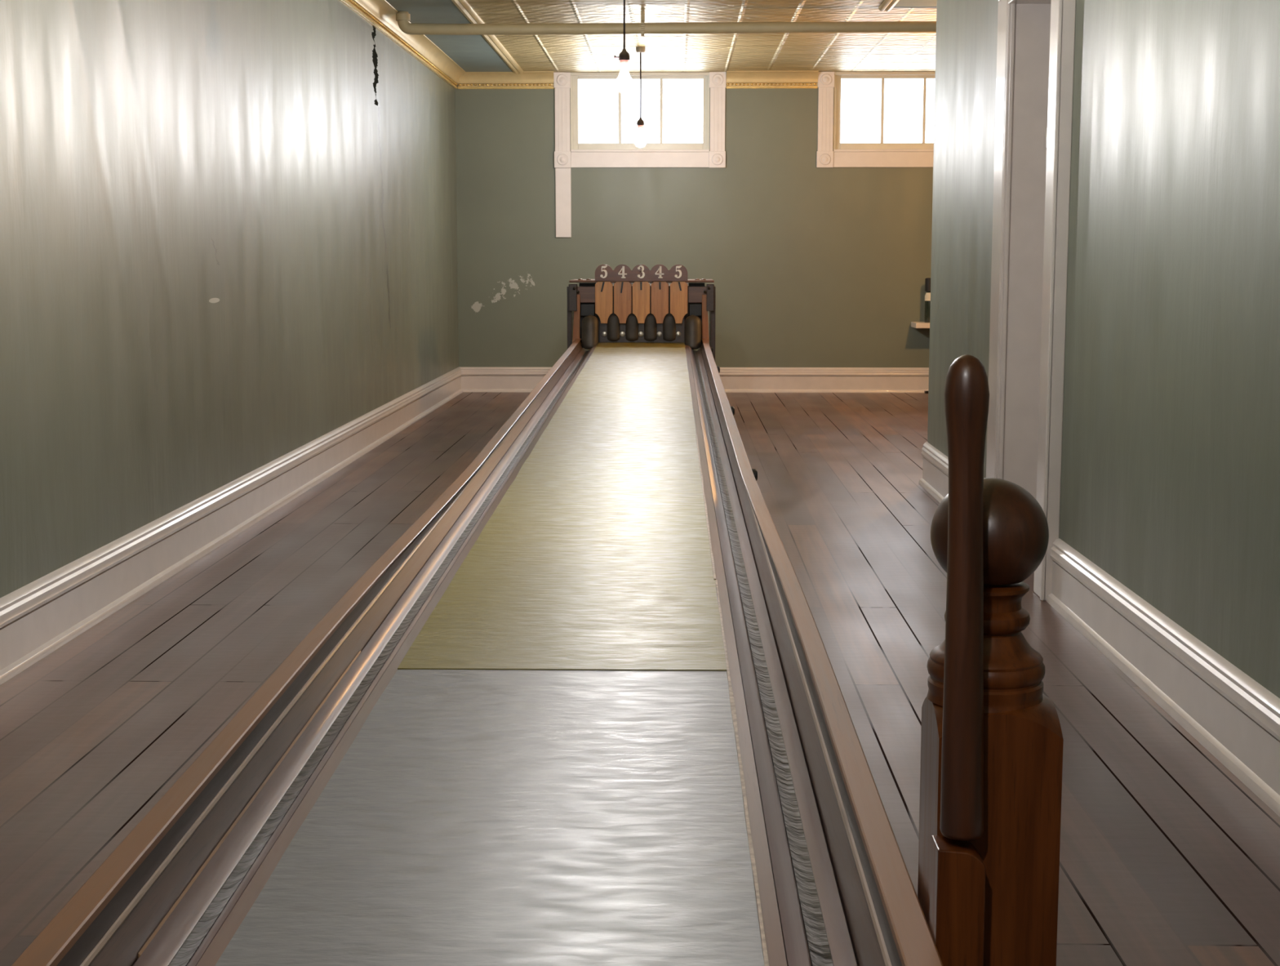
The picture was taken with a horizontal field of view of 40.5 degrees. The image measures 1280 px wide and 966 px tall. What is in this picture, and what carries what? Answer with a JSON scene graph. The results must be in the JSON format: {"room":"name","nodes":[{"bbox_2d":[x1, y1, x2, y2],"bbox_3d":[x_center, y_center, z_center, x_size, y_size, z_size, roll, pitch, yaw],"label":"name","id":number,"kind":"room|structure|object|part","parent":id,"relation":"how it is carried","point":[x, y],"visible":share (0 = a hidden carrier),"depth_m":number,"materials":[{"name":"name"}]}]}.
{"room":"sports facility","nodes":[
{"label":"sports facility","id":0,"kind":"room"},
{"bbox_2d":[0,0,458,597],"bbox_3d":[-1.990,-1.132,7.008,0.200,2.945,18.510,0,7,1],"label":"wall","id":1,"kind":"structure","parent":0,"point":[228,228],"depth_m":7.30,"materials":[{"name":"paint"}]},
{"bbox_2d":[0,367,462,684],"bbox_3d":[-1.869,0.213,7.180,0.042,0.234,18.509,0,7,1],"label":"baseboard","id":2,"kind":"structure","parent":1,"relation":"attached to","point":[39,617],"depth_m":6.95,"materials":[{"name":"beige paint"}]},
{"bbox_2d":[339,0,466,88],"bbox_3d":[-1.831,-2.517,6.826,0.118,0.150,18.510,0,7,1],"label":"trim","id":3,"kind":"structure","parent":1,"relation":"attached to","point":[380,14],"depth_m":12.96,"materials":[{"name":"beige metal"}]},
{"bbox_2d":[386,0,512,71],"bbox_3d":[-1.610,-2.588,6.812,0.560,0.006,18.510,0,7,1],"label":"ceiling panel","id":4,"kind":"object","parent":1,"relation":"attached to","point":[472,53],"depth_m":13.53,"materials":[{"name":"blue paint"}]},
{"bbox_2d":[0,391,1279,965],"bbox_3d":[1.725,0.384,7.156,7.630,0.100,18.960,0,7,1],"label":"floor","id":5,"kind":"structure","parent":0,"point":[1167,857],"depth_m":5.11,"materials":[{"name":"brown wood"}]},
{"bbox_2d":[11,338,942,965],"bbox_3d":[-0.094,-0.005,7.326,1.197,0.628,12.631,0,7,1],"label":"lane","id":6,"kind":"object","parent":5,"relation":"on","point":[588,707],"visible":1,"depth_m":2.96,"materials":[{"name":"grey wood"}]},
{"bbox_3d":[-0.576,-0.200,7.310,0.037,0.222,12.625,0,7,1],"label":"rail","id":7,"kind":"part","parent":6,"relation":"part of","materials":[{"name":"brown wood"}]},
{"bbox_3d":[-0.574,-0.188,7.312,0.045,0.214,12.625,0,7,1],"label":"bead moulding","id":8,"kind":"part","parent":6,"relation":"part of","materials":[{"name":"brown wood"}]},
{"bbox_3d":[0.386,-0.198,7.291,0.022,0.222,12.625,0,7,1],"label":"rail","id":9,"kind":"part","parent":6,"relation":"part of","materials":[{"name":"brown wood"}]},
{"bbox_3d":[0.387,-0.186,7.293,0.009,0.214,12.625,0,7,1],"label":"bead moulding","id":10,"kind":"part","parent":6,"relation":"part of","materials":[{"name":"wood"}]},
{"bbox_2d":[567,264,715,360],"bbox_3d":[0.013,-1.130,13.775,1.160,1.202,0.834,0,7,1],"label":"machine","id":11,"kind":"object","parent":5,"relation":"on","point":[622,304],"visible":0.99,"depth_m":13.49,"materials":[{"name":"orange wood"}]},
{"bbox_3d":[-0.546,-1.060,13.913,0.036,1.030,0.600,0,7,1],"label":"panel","id":12,"kind":"part","parent":11,"relation":"part of","materials":[{"name":"grey metal"}]},
{"bbox_3d":[-0.498,-1.264,13.568,0.065,0.414,0.050,0,7,1],"label":"post","id":13,"kind":"part","parent":11,"relation":"part of","materials":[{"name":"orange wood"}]},
{"bbox_2d":[581,314,598,349],"bbox_3d":[-0.387,-1.168,13.430,0.130,0.263,0.144,0,7,1],"label":"cushion","id":14,"kind":"object","parent":11,"relation":"on","point":[589,333],"depth_m":13.40,"materials":[{"name":"leather"}]},
{"bbox_2d":[607,315,619,341],"bbox_3d":[-0.207,-1.214,13.554,0.102,0.212,0.048,0,7,1],"label":"cushion","id":15,"kind":"object","parent":11,"relation":"on","point":[613,321],"depth_m":13.53,"materials":[{"name":"leather"}]},
{"bbox_2d":[625,315,638,341],"bbox_3d":[-0.062,-1.214,13.551,0.102,0.212,0.048,0,7,1],"label":"cushion","id":16,"kind":"object","parent":11,"relation":"on","point":[631,321],"depth_m":13.53,"materials":[{"name":"leather"}]},
{"bbox_2d":[644,315,657,341],"bbox_3d":[0.082,-1.214,13.548,0.102,0.212,0.048,0,7,1],"label":"cushion","id":17,"kind":"object","parent":11,"relation":"on","point":[650,321],"depth_m":13.53,"materials":[{"name":"leather"}]},
{"bbox_2d":[662,315,675,341],"bbox_3d":[0.229,-1.213,13.546,0.102,0.212,0.048,0,7,1],"label":"cushion","id":18,"kind":"object","parent":11,"relation":"on","point":[668,321],"depth_m":13.53,"materials":[{"name":"leather"}]},
{"bbox_2d":[684,314,701,349],"bbox_3d":[0.409,-1.166,13.414,0.130,0.263,0.144,0,7,1],"label":"cushion","id":19,"kind":"object","parent":11,"relation":"on","point":[692,331],"depth_m":13.38,"materials":[{"name":"leather"}]},
{"bbox_3d":[0.511,-1.261,13.548,0.058,0.414,0.050,0,7,1],"label":"post","id":20,"kind":"part","parent":11,"relation":"part of","materials":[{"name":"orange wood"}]},
{"bbox_3d":[0.578,-1.058,13.890,0.036,1.030,0.600,0,7,1],"label":"panel","id":21,"kind":"part","parent":11,"relation":"part of","materials":[{"name":"grey metal"}]},
{"bbox_2d":[911,321,929,393],"bbox_3d":[3.069,-1.149,16.023,1.100,0.663,0.350,0,7,1],"label":"console table","id":22,"kind":"object","parent":5,"relation":"on","point":[913,324],"visible":0.18,"depth_m":15.82,"materials":[{"name":"beige wood"}]},
{"bbox_2d":[924,277,930,322],"bbox_3d":[2.664,-1.681,15.967,0.091,0.406,0.091,0,7,1],"label":"bottle","id":23,"kind":"object","parent":22,"relation":"on","point":[927,281],"visible":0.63,"depth_m":15.94,"materials":[{"name":"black glass"}]},
{"bbox_3d":[2.664,-1.647,15.971,0.088,0.336,0.088,0,7,1],"label":"glass","id":24,"kind":"part","parent":23,"relation":"part of","materials":[{"name":"green"}]},
{"bbox_2d":[917,354,1063,965],"bbox_3d":[0.423,0.412,2.107,0.154,1.142,0.202,0,7,1],"label":"post","id":25,"kind":"object","parent":5,"relation":"on","point":[992,742],"visible":1,"depth_m":2.05,"materials":[{"name":"red wood"}]},
{"bbox_3d":[0.373,0.133,1.995,0.057,0.560,0.049,0,7,1],"label":"lever","id":26,"kind":"part","parent":25,"relation":"part of","materials":[{"name":"brown wood"}]},
{"bbox_2d":[454,75,933,367],"bbox_3d":[1.911,-2.327,16.236,7.630,2.945,0.250,0,7,1],"label":"wall","id":27,"kind":"structure","parent":0,"point":[809,265],"depth_m":16.14,"materials":[{"name":"paint"}]},
{"bbox_2d":[451,0,523,74],"bbox_3d":[-1.291,-2.571,6.758,0.090,0.025,18.410,0,7,1],"label":"trim","id":28,"kind":"structure","parent":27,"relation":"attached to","point":[464,6],"depth_m":13.43,"materials":[{"name":"beige wood"}]},
{"bbox_2d":[457,71,554,88],"bbox_3d":[-1.235,-3.696,15.936,0.884,0.150,0.118,0,7,1],"label":"trim","id":29,"kind":"structure","parent":27,"relation":"attached to","point":[528,79],"depth_m":15.96,"materials":[{"name":"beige metal"}]},
{"bbox_3d":[-1.234,-3.638,15.990,0.884,0.021,0.026,0,7,1],"label":"picture rail","id":30,"kind":"part","parent":29,"relation":"part of","materials":[{"name":"gold metal"}]},
{"bbox_2d":[555,168,571,237],"bbox_3d":[-0.712,-2.601,16.116,0.143,0.635,0.023,0,7,1],"label":"trim","id":31,"kind":"structure","parent":27,"relation":"attached to","point":[562,175],"depth_m":16.11,"materials":[{"name":"white paint"}]},
{"bbox_2d":[553,71,726,168],"bbox_3d":[0.001,-3.356,16.092,1.583,0.867,0.248,0,7,1],"label":"window","id":32,"kind":"structure","parent":27,"relation":"in","point":[568,153],"depth_m":16.02,"materials":[{"name":"white paint"}]},
{"bbox_3d":[0.002,-3.082,16.137,1.279,0.023,0.228,0,7,1],"label":"sill","id":33,"kind":"part","parent":32,"relation":"part of","materials":[{"name":"white paint"}]},
{"bbox_3d":[0.001,-3.433,16.033,1.283,0.700,0.085,0,7,1],"label":"sash","id":34,"kind":"part","parent":32,"relation":"part of","materials":[{"name":"paint"}]},
{"bbox_2d":[458,366,928,392],"bbox_3d":[1.908,-0.964,16.265,7.230,0.234,0.042,0,7,1],"label":"baseboard","id":35,"kind":"structure","parent":27,"relation":"attached to","point":[473,379],"depth_m":16.27,"materials":[{"name":"beige paint"}]},
{"bbox_2d":[726,70,818,88],"bbox_3d":[1.210,-3.690,15.888,0.838,0.150,0.118,0,7,1],"label":"trim","id":36,"kind":"structure","parent":27,"relation":"attached to","point":[770,79],"depth_m":15.91,"materials":[{"name":"beige metal"}]},
{"bbox_3d":[1.211,-3.632,15.942,0.838,0.021,0.026,0,7,1],"label":"picture rail","id":37,"kind":"part","parent":36,"relation":"part of","materials":[{"name":"gold metal"}]},
{"bbox_2d":[816,71,935,167],"bbox_3d":[2.423,-3.350,16.044,1.583,0.867,0.248,0,7,1],"label":"window","id":38,"kind":"structure","parent":27,"relation":"in","point":[881,154],"depth_m":15.99,"materials":[{"name":"white paint"}]},
{"bbox_3d":[2.424,-3.075,16.089,1.279,0.023,0.228,0,7,1],"label":"sill","id":39,"kind":"part","parent":38,"relation":"part of","materials":[{"name":"white paint"}]},
{"bbox_3d":[2.423,-3.426,15.985,1.283,0.700,0.085,0,7,1],"label":"sash","id":40,"kind":"part","parent":38,"relation":"part of","materials":[{"name":"glass"}]},
{"bbox_2d":[466,0,936,72],"bbox_3d":[1.725,-2.636,6.765,7.630,0.100,18.960,0,7,1],"label":"ceiling","id":41,"kind":"structure","parent":0,"point":[820,51],"depth_m":13.58,"materials":[{"name":"metal"}]},
{"bbox_2d":[613,0,633,93],"bbox_3d":[-0.087,-2.547,9.556,0.099,0.790,0.099,-7,10,-43],"label":"pendant lamp","id":42,"kind":"object","parent":41,"relation":"hanging from","point":[624,83],"visible":1,"depth_m":9.56,"materials":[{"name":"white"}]},
{"bbox_2d":[613,48,629,66],"bbox_3d":[-0.100,-2.349,9.582,0.086,0.092,0.060,0,7,1],"label":"socket","id":43,"kind":"object","parent":42,"relation":"attached to","point":[624,56],"depth_m":9.56,"materials":[{"name":"black metal"}]},
{"bbox_3d":[-0.086,-2.645,9.543,0.011,0.515,0.011,-3,8,-21],"label":"cord","id":44,"kind":"part","parent":42,"relation":"part of","materials":[{"name":"black fabric"}]},
{"bbox_3d":[-0.087,-2.229,9.597,0.099,0.148,0.099,0,7,1],"label":"bulb","id":45,"kind":"part","parent":42,"relation":"part of","materials":[{"name":"white glass"}]},
{"bbox_2d":[633,46,646,147],"bbox_3d":[0.005,-3.133,14.117,0.099,0.800,0.099,-7,10,-43],"label":"pendant lamp","id":46,"kind":"object","parent":41,"relation":"hanging from","point":[640,140],"visible":1,"depth_m":14.12,"materials":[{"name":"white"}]},
{"bbox_2d":[633,117,644,128],"bbox_3d":[-0.008,-2.930,14.144,0.086,0.092,0.060,0,7,1],"label":"socket","id":47,"kind":"object","parent":46,"relation":"attached to","point":[640,123],"depth_m":14.12,"materials":[{"name":"black metal"}]},
{"bbox_3d":[0.005,-2.810,14.159,0.099,0.148,0.099,0,7,1],"label":"bulb","id":48,"kind":"part","parent":46,"relation":"part of","materials":[{"name":"white glass"}]},
{"bbox_3d":[0.005,-3.231,14.105,0.011,0.525,0.011,3,8,23],"label":"cord","id":49,"kind":"part","parent":46,"relation":"part of","materials":[{"name":"black fabric"}]},
{"bbox_2d":[395,10,936,35],"bbox_3d":[1.874,-3.170,11.957,7.130,0.172,0.106,0,7,1],"label":"ceiling pipe","id":50,"kind":"object","parent":41,"relation":"attached to","point":[402,18],"visible":0.59,"depth_m":11.97,"materials":[{"name":"metal"}]},
{"bbox_2d":[878,0,899,11],"bbox_3d":[1.529,-2.306,4.713,0.090,0.025,14.400,0,7,1],"label":"trim","id":51,"kind":"structure","parent":41,"relation":"attached to","point":[887,5],"depth_m":11.60,"materials":[{"name":"beige wood"}]},
{"bbox_2d":[927,0,1279,697],"bbox_3d":[3.380,-0.700,3.669,3.790,2.945,11.990,0,7,1],"label":"wall","id":52,"kind":"structure","parent":0,"point":[1170,486],"depth_m":5.02,"materials":[{"name":"paint"}]},
{"bbox_2d":[893,0,937,7],"bbox_3d":[3.433,-2.308,4.650,3.730,0.006,14.350,0,7,1],"label":"ceiling panel","id":53,"kind":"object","parent":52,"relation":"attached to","point":[901,3],"depth_m":11.62,"materials":[{"name":"blue paint"}]},
{"bbox_2d":[919,441,948,502],"bbox_3d":[3.456,0.017,8.691,3.832,0.234,2.296,0,7,1],"label":"baseboard","id":54,"kind":"structure","parent":52,"relation":"attached to","point":[935,479],"depth_m":9.22,"materials":[{"name":"beige paint"}]},
{"bbox_2d":[986,0,1075,600],"bbox_3d":[1.623,-0.875,6.833,0.272,2.480,1.230,0,7,1],"label":"trim","id":55,"kind":"structure","parent":52,"relation":"attached to","point":[1035,46],"depth_m":7.16,"materials":[{"name":"beige paint"}]},
{"bbox_2d":[1045,537,1279,816],"bbox_3d":[1.429,0.864,2.153,0.042,0.234,8.504,0,7,1],"label":"baseboard","id":56,"kind":"structure","parent":52,"relation":"attached to","point":[1236,718],"depth_m":4.76,"materials":[{"name":"beige paint"}]}
]}

